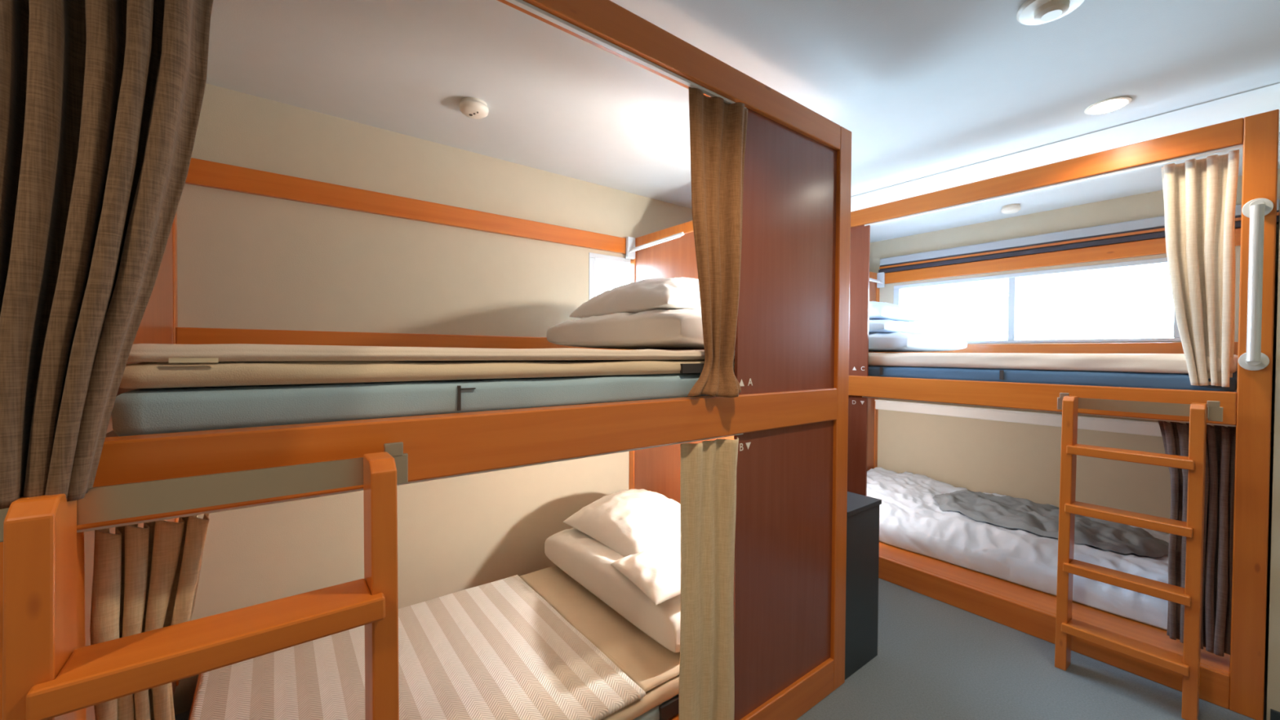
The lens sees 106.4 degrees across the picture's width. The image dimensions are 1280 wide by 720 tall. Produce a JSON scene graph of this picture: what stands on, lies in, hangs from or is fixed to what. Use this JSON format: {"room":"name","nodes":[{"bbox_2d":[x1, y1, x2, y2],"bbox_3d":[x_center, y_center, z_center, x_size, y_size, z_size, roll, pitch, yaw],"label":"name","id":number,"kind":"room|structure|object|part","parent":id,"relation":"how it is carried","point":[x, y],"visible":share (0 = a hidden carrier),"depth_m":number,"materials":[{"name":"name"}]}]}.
{"room":"hostel dormitory room","nodes":[
{"label":"hostel dormitory room","id":0,"kind":"room"},
{"bbox_2d":[173,83,692,715],"bbox_3d":[-0.582,0.132,2.680,6.330,2.350,0.100,0,1,-37],"label":"wall","id":1,"kind":"structure","parent":0,"point":[245,260],"depth_m":2.16,"materials":[{"name":"paint"}]},
{"bbox_2d":[588,252,630,300],"bbox_3d":[0.226,-0.387,3.278,1.395,0.500,0.095,0,1,-37],"label":"window","id":2,"kind":"structure","parent":1,"relation":"in","point":[593,258],"depth_m":2.84,"materials":[{"name":"white plastic"}]},
{"bbox_2d":[174,577,1269,719],"bbox_3d":[0.482,1.364,1.296,6.330,0.060,3.630,0,1,-37],"label":"floor","id":3,"kind":"structure","parent":0,"point":[935,660],"depth_m":1.98,"materials":[{"name":"carpet"}]},
{"bbox_2d":[0,441,408,719],"bbox_3d":[-0.578,0.745,0.692,0.480,1.182,0.172,0,1,-37],"label":"ladder","id":4,"kind":"object","parent":3,"relation":"on","point":[46,677],"visible":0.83,"depth_m":0.65,"materials":[{"name":"brown wood"}]},
{"bbox_3d":[-0.720,0.751,0.576,0.038,1.172,0.130,0,1,-37],"label":"rail","id":5,"kind":"part","parent":4,"relation":"part of","materials":[{"name":"brown wood"}]},
{"bbox_3d":[-0.429,0.750,0.798,0.038,1.172,0.130,0,1,-37],"label":"rail","id":6,"kind":"part","parent":4,"relation":"part of","materials":[{"name":"brown wood"}]},
{"bbox_2d":[0,0,851,719],"bbox_3d":[-0.437,0.195,1.848,2.170,2.250,1.400,0,1,-37],"label":"bunk bed","id":7,"kind":"object","parent":3,"relation":"on","point":[788,417],"visible":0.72,"depth_m":1.67,"materials":[{"name":"brown wood"}]},
{"bbox_3d":[-0.860,0.209,0.681,0.080,2.250,0.060,0,1,-37],"label":"post","id":8,"kind":"part","parent":7,"relation":"part of","materials":[{"name":"brown wood"}]},
{"bbox_2d":[0,0,213,509],"bbox_3d":[-0.749,-0.311,0.671,0.295,0.989,0.214,0,1,-37],"label":"curtain","id":9,"kind":"object","parent":7,"relation":"hanging from","point":[101,100],"visible":0.99,"depth_m":0.61,"materials":[{"name":"brown fabric"}]},
{"bbox_3d":[-1.305,0.259,1.223,0.018,1.870,1.240,0,1,-37],"label":"panel","id":10,"kind":"part","parent":7,"relation":"part of","materials":[{"name":"orange wood"}]},
{"bbox_2d":[89,513,208,719],"bbox_3d":[-0.822,0.644,0.814,0.141,0.778,0.081,0,1,-37],"label":"curtain","id":11,"kind":"object","parent":7,"relation":"hanging from","point":[146,579],"visible":0.7,"depth_m":0.79,"materials":[{"name":"fabric"}]},
{"bbox_3d":[-1.305,0.229,1.222,0.030,1.930,1.340,0,1,-37],"label":"frame","id":12,"kind":"part","parent":7,"relation":"part of","materials":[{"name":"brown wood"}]},
{"bbox_3d":[-0.868,-0.699,2.362,2.055,0.093,0.028,0,1,-37],"label":"rail","id":13,"kind":"part","parent":7,"relation":"part of","materials":[{"name":"brown wood"}]},
{"bbox_3d":[-0.243,0.245,1.142,1.460,0.006,0.014,0,1,-37],"label":"curtain rail","id":14,"kind":"part","parent":7,"relation":"part of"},
{"bbox_2d":[111,372,734,436],"bbox_3d":[-0.358,0.076,1.742,1.950,0.078,1.044,0,1,-37],"label":"mattress","id":15,"kind":"object","parent":7,"relation":"on","point":[139,411],"visible":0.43,"depth_m":0.94,"materials":[{"name":"fabric"}]},
{"bbox_2d":[119,359,734,388],"bbox_3d":[-0.357,0.014,1.734,1.947,0.042,1.040,0,1,-37],"label":"futon","id":16,"kind":"object","parent":15,"relation":"on","point":[141,375],"visible":0.68,"depth_m":0.95,"materials":[{"name":"fabric"}]},
{"bbox_2d":[126,343,734,363],"bbox_3d":[-0.354,-0.023,1.730,1.940,0.033,1.030,0,1,-37],"label":"quilt","id":17,"kind":"object","parent":16,"relation":"on","point":[140,353],"visible":0.76,"depth_m":0.95,"materials":[{"name":"fabric"}]},
{"bbox_2d":[546,309,704,349],"bbox_3d":[0.096,-0.130,2.211,0.660,0.164,1.000,0,1,-37],"label":"duvet","id":18,"kind":"object","parent":17,"relation":"on","point":[655,329],"visible":0.73,"depth_m":1.86,"materials":[{"name":"white fabric"}]},
{"bbox_2d":[568,277,701,318],"bbox_3d":[0.080,-0.278,2.196,0.499,0.182,0.800,0,1,-34],"label":"pillow","id":19,"kind":"object","parent":18,"relation":"on","point":[662,293],"visible":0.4,"depth_m":1.92,"materials":[{"name":"white fabric"}]},
{"bbox_3d":[-0.030,0.178,1.312,2.005,0.125,0.055,0,1,-37],"label":"rail","id":20,"kind":"part","parent":7,"relation":"part of","materials":[{"name":"brown wood"}]},
{"bbox_3d":[-0.236,-0.818,1.127,1.460,0.009,0.014,0,1,-37],"label":"curtain rail","id":21,"kind":"part","parent":7,"relation":"part of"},
{"bbox_2d":[633,693,679,719],"bbox_3d":[-0.424,1.159,1.834,1.950,0.058,1.032,0,1,-37],"label":"mattress","id":22,"kind":"object","parent":7,"relation":"on","point":[666,710],"visible":0.02,"depth_m":1.57,"materials":[{"name":"white fabric"}]},
{"bbox_2d":[600,675,679,719],"bbox_3d":[-0.423,1.102,1.829,1.948,0.053,1.024,0,1,-37],"label":"futon","id":23,"kind":"object","parent":22,"relation":"on","point":[664,691],"visible":0.05,"depth_m":1.54,"materials":[{"name":"fabric"}]},
{"bbox_2d":[189,574,645,719],"bbox_3d":[-0.742,1.063,1.587,1.144,0.026,1.012,0,1,-37],"label":"striped blanket","id":24,"kind":"object","parent":23,"relation":"on","point":[498,650],"visible":0.8,"depth_m":1.61,"materials":[{"name":"beige fabric"}]},
{"bbox_2d":[520,565,679,692],"bbox_3d":[0.028,1.062,2.176,0.794,0.020,0.994,0,1,-37],"label":"undersheet","id":25,"kind":"object","parent":23,"relation":"on","point":[643,660],"visible":0.25,"depth_m":1.87,"materials":[{"name":"fabric"}]},
{"bbox_2d":[544,527,680,652],"bbox_3d":[0.080,0.942,2.239,0.660,0.215,1.000,0,1,-37],"label":"duvet","id":26,"kind":"object","parent":25,"relation":"on","point":[585,559],"visible":0.28,"depth_m":1.99,"materials":[{"name":"white fabric"}]},
{"bbox_2d":[562,488,680,556],"bbox_3d":[0.001,0.761,2.356,0.499,0.193,0.621,0,1,-41],"label":"pillow","id":27,"kind":"object","parent":26,"relation":"on","point":[629,522],"visible":0.76,"depth_m":2.21,"materials":[{"name":"white fabric"}]},
{"bbox_2d":[610,540,680,604],"bbox_3d":[0.117,0.819,1.907,0.336,0.100,0.422,0,1,-25],"label":"folded pillowcase","id":28,"kind":"object","parent":26,"relation":"on","point":[655,571],"visible":0.66,"depth_m":1.83,"materials":[{"name":"white fabric"}]},
{"bbox_3d":[0.084,-0.670,2.742,0.035,0.042,0.466,0,1,-37],"label":"rod","id":29,"kind":"part","parent":7,"relation":"part of","materials":[{"name":"silver metal"}]},
{"bbox_3d":[0.351,0.221,2.489,0.030,1.930,1.340,0,1,-37],"label":"frame","id":30,"kind":"part","parent":7,"relation":"part of","materials":[{"name":"brown wood"}]},
{"bbox_3d":[-0.023,-0.872,1.297,2.005,0.095,0.055,0,1,-37],"label":"rail","id":31,"kind":"part","parent":7,"relation":"part of","materials":[{"name":"brown wood"}]},
{"bbox_3d":[0.351,0.251,2.489,0.018,1.870,1.240,0,1,-37],"label":"panel","id":32,"kind":"part","parent":7,"relation":"part of","materials":[{"name":"orange wood"}]},
{"bbox_2d":[678,437,738,719],"bbox_3d":[0.218,0.715,1.498,0.235,0.928,0.039,0,1,-29],"label":"curtain","id":33,"kind":"object","parent":7,"relation":"hanging from","point":[708,472],"visible":1,"depth_m":1.49,"materials":[{"name":"beige fabric"}]},
{"bbox_2d":[687,87,747,397],"bbox_3d":[0.251,-0.351,1.472,0.254,0.928,0.098,0,1,-26],"label":"curtain","id":34,"kind":"object","parent":7,"relation":"hanging from","point":[717,128],"visible":1,"depth_m":1.49,"materials":[{"name":"brown fabric"}]},
{"bbox_3d":[0.538,0.718,1.750,0.575,0.960,0.012,0,1,-37],"label":"panel","id":35,"kind":"part","parent":7,"relation":"part of","materials":[{"name":"brown wood"}]},
{"bbox_3d":[0.545,-0.357,1.734,0.575,0.940,0.012,0,1,-37],"label":"panel","id":36,"kind":"part","parent":7,"relation":"part of","materials":[{"name":"brown wood"}]},
{"bbox_3d":[0.798,0.202,1.949,0.085,2.250,0.060,0,1,-37],"label":"post","id":37,"kind":"part","parent":7,"relation":"part of","materials":[{"name":"brown wood"}]},
{"bbox_2d":[844,491,881,679],"bbox_3d":[0.798,0.971,2.273,0.286,0.702,0.548,0,1,-37],"label":"locker","id":38,"kind":"object","parent":3,"relation":"on","point":[862,511],"visible":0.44,"depth_m":2.06,"materials":[{"name":"grey metal"}]},
{"bbox_2d":[847,109,1279,719],"bbox_3d":[2.148,0.195,2.994,1.412,2.250,2.170,0,1,-37],"label":"bunk bed","id":39,"kind":"object","parent":3,"relation":"on","point":[1234,682],"visible":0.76,"depth_m":2.12,"materials":[{"name":"brown wood"}]},
{"bbox_3d":[1.230,0.701,3.199,0.012,0.960,0.575,0,1,-37],"label":"panel","id":40,"kind":"part","parent":39,"relation":"part of","materials":[{"name":"brown wood"}]},
{"bbox_3d":[1.237,-0.374,3.183,0.012,0.940,0.575,0,1,-37],"label":"panel","id":41,"kind":"part","parent":39,"relation":"part of","materials":[{"name":"brown wood"}]},
{"bbox_3d":[1.585,0.239,3.842,1.175,1.870,0.018,0,1,-37],"label":"panel","id":42,"kind":"part","parent":39,"relation":"part of","materials":[{"name":"orange wood"}]},
{"bbox_3d":[1.586,0.209,3.842,1.275,1.930,0.030,0,1,-37],"label":"frame","id":43,"kind":"part","parent":39,"relation":"part of","materials":[{"name":"brown wood"}]},
{"bbox_3d":[1.899,-0.676,3.994,0.466,0.042,0.035,0,1,-37],"label":"rod","id":44,"kind":"part","parent":39,"relation":"part of","materials":[{"name":"silver metal"}]},
{"bbox_3d":[1.672,0.170,2.626,0.055,0.125,2.005,0,1,-37],"label":"rail","id":45,"kind":"part","parent":39,"relation":"part of","materials":[{"name":"brown wood"}]},
{"bbox_3d":[1.679,-0.880,2.611,0.055,0.095,2.005,0,1,-37],"label":"rail","id":46,"kind":"part","parent":39,"relation":"part of","materials":[{"name":"brown wood"}]},
{"bbox_3d":[1.832,0.240,2.406,0.014,0.006,1.460,0,1,-37],"label":"curtain rail","id":47,"kind":"part","parent":39,"relation":"part of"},
{"bbox_2d":[867,365,1237,391],"bbox_3d":[2.115,0.078,2.959,1.050,0.070,1.995,0,1,-37],"label":"mattress","id":48,"kind":"object","parent":39,"relation":"on","point":[1132,380],"visible":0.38,"depth_m":2.28,"materials":[{"name":"fabric"}]},
{"bbox_2d":[868,352,1237,373],"bbox_3d":[2.119,0.000,2.956,1.052,0.083,1.989,0,1,-37],"label":"quilt","id":49,"kind":"object","parent":48,"relation":"on","point":[1175,363],"visible":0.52,"depth_m":2.31,"materials":[{"name":"fabric"}]},
{"bbox_2d":[868,332,967,351],"bbox_3d":[1.749,-0.124,3.425,0.950,0.134,0.720,0,1,-37],"label":"duvet","id":50,"kind":"object","parent":49,"relation":"on","point":[896,341],"visible":0.59,"depth_m":3.03,"materials":[{"name":"white fabric"}]},
{"bbox_2d":[868,319,940,334],"bbox_3d":[1.701,-0.228,3.487,0.850,0.112,0.560,0,1,-37],"label":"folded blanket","id":51,"kind":"object","parent":50,"relation":"on","point":[879,326],"visible":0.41,"depth_m":3.17,"materials":[{"name":"white fabric"}]},
{"bbox_2d":[868,301,924,321],"bbox_3d":[1.669,-0.351,3.495,0.660,0.156,0.499,0,1,-37],"label":"pillow","id":52,"kind":"object","parent":51,"relation":"on","point":[877,310],"visible":0.32,"depth_m":3.26,"materials":[{"name":"white fabric"}]},
{"bbox_3d":[1.839,-0.823,2.391,0.014,0.009,1.460,0,1,-37],"label":"curtain rail","id":53,"kind":"part","parent":39,"relation":"part of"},
{"bbox_3d":[2.719,-0.691,3.378,0.028,0.093,2.055,0,1,-37],"label":"rail","id":54,"kind":"part","parent":39,"relation":"part of","materials":[{"name":"brown wood"}]},
{"bbox_2d":[1158,420,1235,656],"bbox_3d":[2.262,0.707,1.958,0.057,0.918,0.212,0,1,-37],"label":"curtain","id":55,"kind":"object","parent":39,"relation":"hanging from","point":[1220,443],"visible":0.66,"depth_m":1.91,"materials":[{"name":"brown fabric"}]},
{"bbox_2d":[1160,149,1239,386],"bbox_3d":[2.245,-0.355,1.935,0.069,0.917,0.207,0,1,-37],"label":"curtain","id":56,"kind":"object","parent":39,"relation":"hanging from","point":[1200,195],"visible":1,"depth_m":1.92,"materials":[{"name":"beige fabric"}]},
{"bbox_3d":[2.307,0.214,1.800,0.060,2.250,0.080,0,1,-37],"label":"post","id":57,"kind":"part","parent":39,"relation":"part of","materials":[{"name":"brown wood"}]},
{"bbox_3d":[2.262,1.161,3.100,0.995,0.053,1.944,0,1,-37],"label":"mattress","id":58,"kind":"object","parent":39,"relation":"on","visible":0},
{"bbox_2d":[866,466,1169,630],"bbox_3d":[2.259,1.061,3.068,1.087,0.247,2.008,0,1,-37],"label":"duvet","id":59,"kind":"object","parent":58,"relation":"on","point":[910,519],"visible":0.41,"depth_m":2.70,"materials":[{"name":"white fabric"}]},
{"bbox_2d":[933,489,1168,558],"bbox_3d":[2.470,0.970,2.991,0.684,0.098,1.136,0,1,-34],"label":"blanket","id":60,"kind":"object","parent":59,"relation":"on","point":[1007,512],"visible":0.84,"depth_m":2.82,"materials":[{"name":"grey fabric"}]},
{"bbox_2d":[1054,392,1222,719],"bbox_3d":[1.981,0.743,1.951,0.172,1.182,0.480,0,1,-37],"label":"ladder","id":61,"kind":"object","parent":3,"relation":"on","point":[1188,664],"visible":1,"depth_m":1.89,"materials":[{"name":"brown wood"}]},
{"bbox_3d":[1.865,0.746,2.093,0.130,1.172,0.038,0,1,-37],"label":"rail","id":62,"kind":"part","parent":61,"relation":"part of","materials":[{"name":"brown wood"}]},
{"bbox_3d":[2.087,0.751,1.802,0.130,1.172,0.038,0,1,-37],"label":"rail","id":63,"kind":"part","parent":61,"relation":"part of","materials":[{"name":"brown wood"}]},
{"bbox_2d":[205,0,1279,242],"bbox_3d":[0.498,-1.053,1.260,6.330,0.084,3.630,0,1,-37],"label":"ceiling","id":64,"kind":"structure","parent":0,"point":[931,95],"depth_m":1.73,"materials":[{"name":"paint"}]},
{"bbox_2d":[459,97,488,119],"bbox_3d":[-0.669,-1.009,1.930,0.112,0.048,0.112,0,1,-37],"label":"smoke detector","id":65,"kind":"object","parent":64,"relation":"attached to","point":[471,107],"visible":1,"depth_m":1.90,"materials":[{"name":"white plastic"}]},
{"bbox_2d":[1000,204,1021,213],"bbox_3d":[2.475,-1.004,3.195,0.106,0.046,0.106,0,1,-37],"label":"smoke detector","id":66,"kind":"object","parent":64,"relation":"attached to","point":[1011,208],"visible":1,"depth_m":3.16,"materials":[{"name":"white plastic"}]},
{"bbox_2d":[1016,0,1084,25],"bbox_3d":[1.167,-0.994,1.357,0.156,0.035,0.156,0,1,-37],"label":"smoke detector","id":67,"kind":"object","parent":64,"relation":"attached to","point":[1032,12],"visible":1,"depth_m":1.35,"materials":[{"name":"white plastic"}]},
{"bbox_2d":[1084,96,1132,115],"bbox_3d":[1.865,-1.012,1.910,0.136,0.008,0.136,0,1,-37],"label":"recessed light","id":68,"kind":"object","parent":64,"relation":"in","point":[1107,105],"visible":1,"depth_m":1.90,"materials":[{"name":"white plastic"}]},
{"bbox_2d":[1088,98,1127,114],"bbox_3d":[1.865,-1.010,1.910,0.110,0.004,0.110,0,1,-37],"label":"diffuser","id":69,"kind":"object","parent":68,"relation":"attached to","point":[1107,105],"depth_m":1.90,"materials":[{"name":"white plastic"}]},
{"bbox_2d":[869,168,1279,608],"bbox_3d":[2.965,0.148,3.170,0.100,2.350,3.630,0,1,-37],"label":"wall","id":70,"kind":"structure","parent":0,"point":[1011,459],"depth_m":3.37,"materials":[{"name":"paint"}]},
{"bbox_2d":[893,257,1181,343],"bbox_3d":[2.716,-0.373,3.480,0.095,0.500,1.660,0,1,-37],"label":"window","id":71,"kind":"structure","parent":70,"relation":"in","point":[1012,277],"depth_m":3.42,"materials":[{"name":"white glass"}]},
{"bbox_2d":[874,399,1273,447],"bbox_3d":[2.705,0.401,3.354,0.090,0.085,2.090,0,1,-37],"label":"trim","id":72,"kind":"structure","parent":70,"relation":"attached to","point":[1091,423],"depth_m":3.33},
{"bbox_2d":[878,209,1279,272],"bbox_3d":[2.729,-0.772,3.349,0.050,0.067,2.090,0,1,-37],"label":"trim","id":73,"kind":"structure","parent":70,"relation":"attached to","point":[1161,234],"depth_m":3.29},
{"bbox_2d":[879,212,1279,269],"bbox_3d":[2.723,-0.785,3.345,0.008,0.017,2.090,0,1,-37],"label":"trim","id":74,"kind":"structure","parent":70,"relation":"attached to","point":[1238,219],"depth_m":3.29,"materials":[{"name":"brown wood"}]},
{"bbox_2d":[880,198,1279,265],"bbox_3d":[2.737,-0.837,3.354,0.030,0.060,2.090,0,1,-37],"label":"trim","id":75,"kind":"structure","parent":70,"relation":"attached to","point":[1158,221],"depth_m":3.30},
{"bbox_2d":[1266,206,1279,719],"bbox_3d":[2.653,0.172,1.389,0.100,2.350,0.978,0,1,-37],"label":"wall","id":76,"kind":"structure","parent":0,"point":[1273,646],"depth_m":1.75,"materials":[{"name":"paint"}]},
{"bbox_2d":[1270,708,1279,719],"bbox_3d":[2.603,1.317,1.368,0.012,0.060,0.970,0,1,-37],"label":"baseboard","id":77,"kind":"structure","parent":76,"relation":"attached to","point":[1274,715],"depth_m":1.74,"materials":[{"name":"grey laminate"}]}
]}

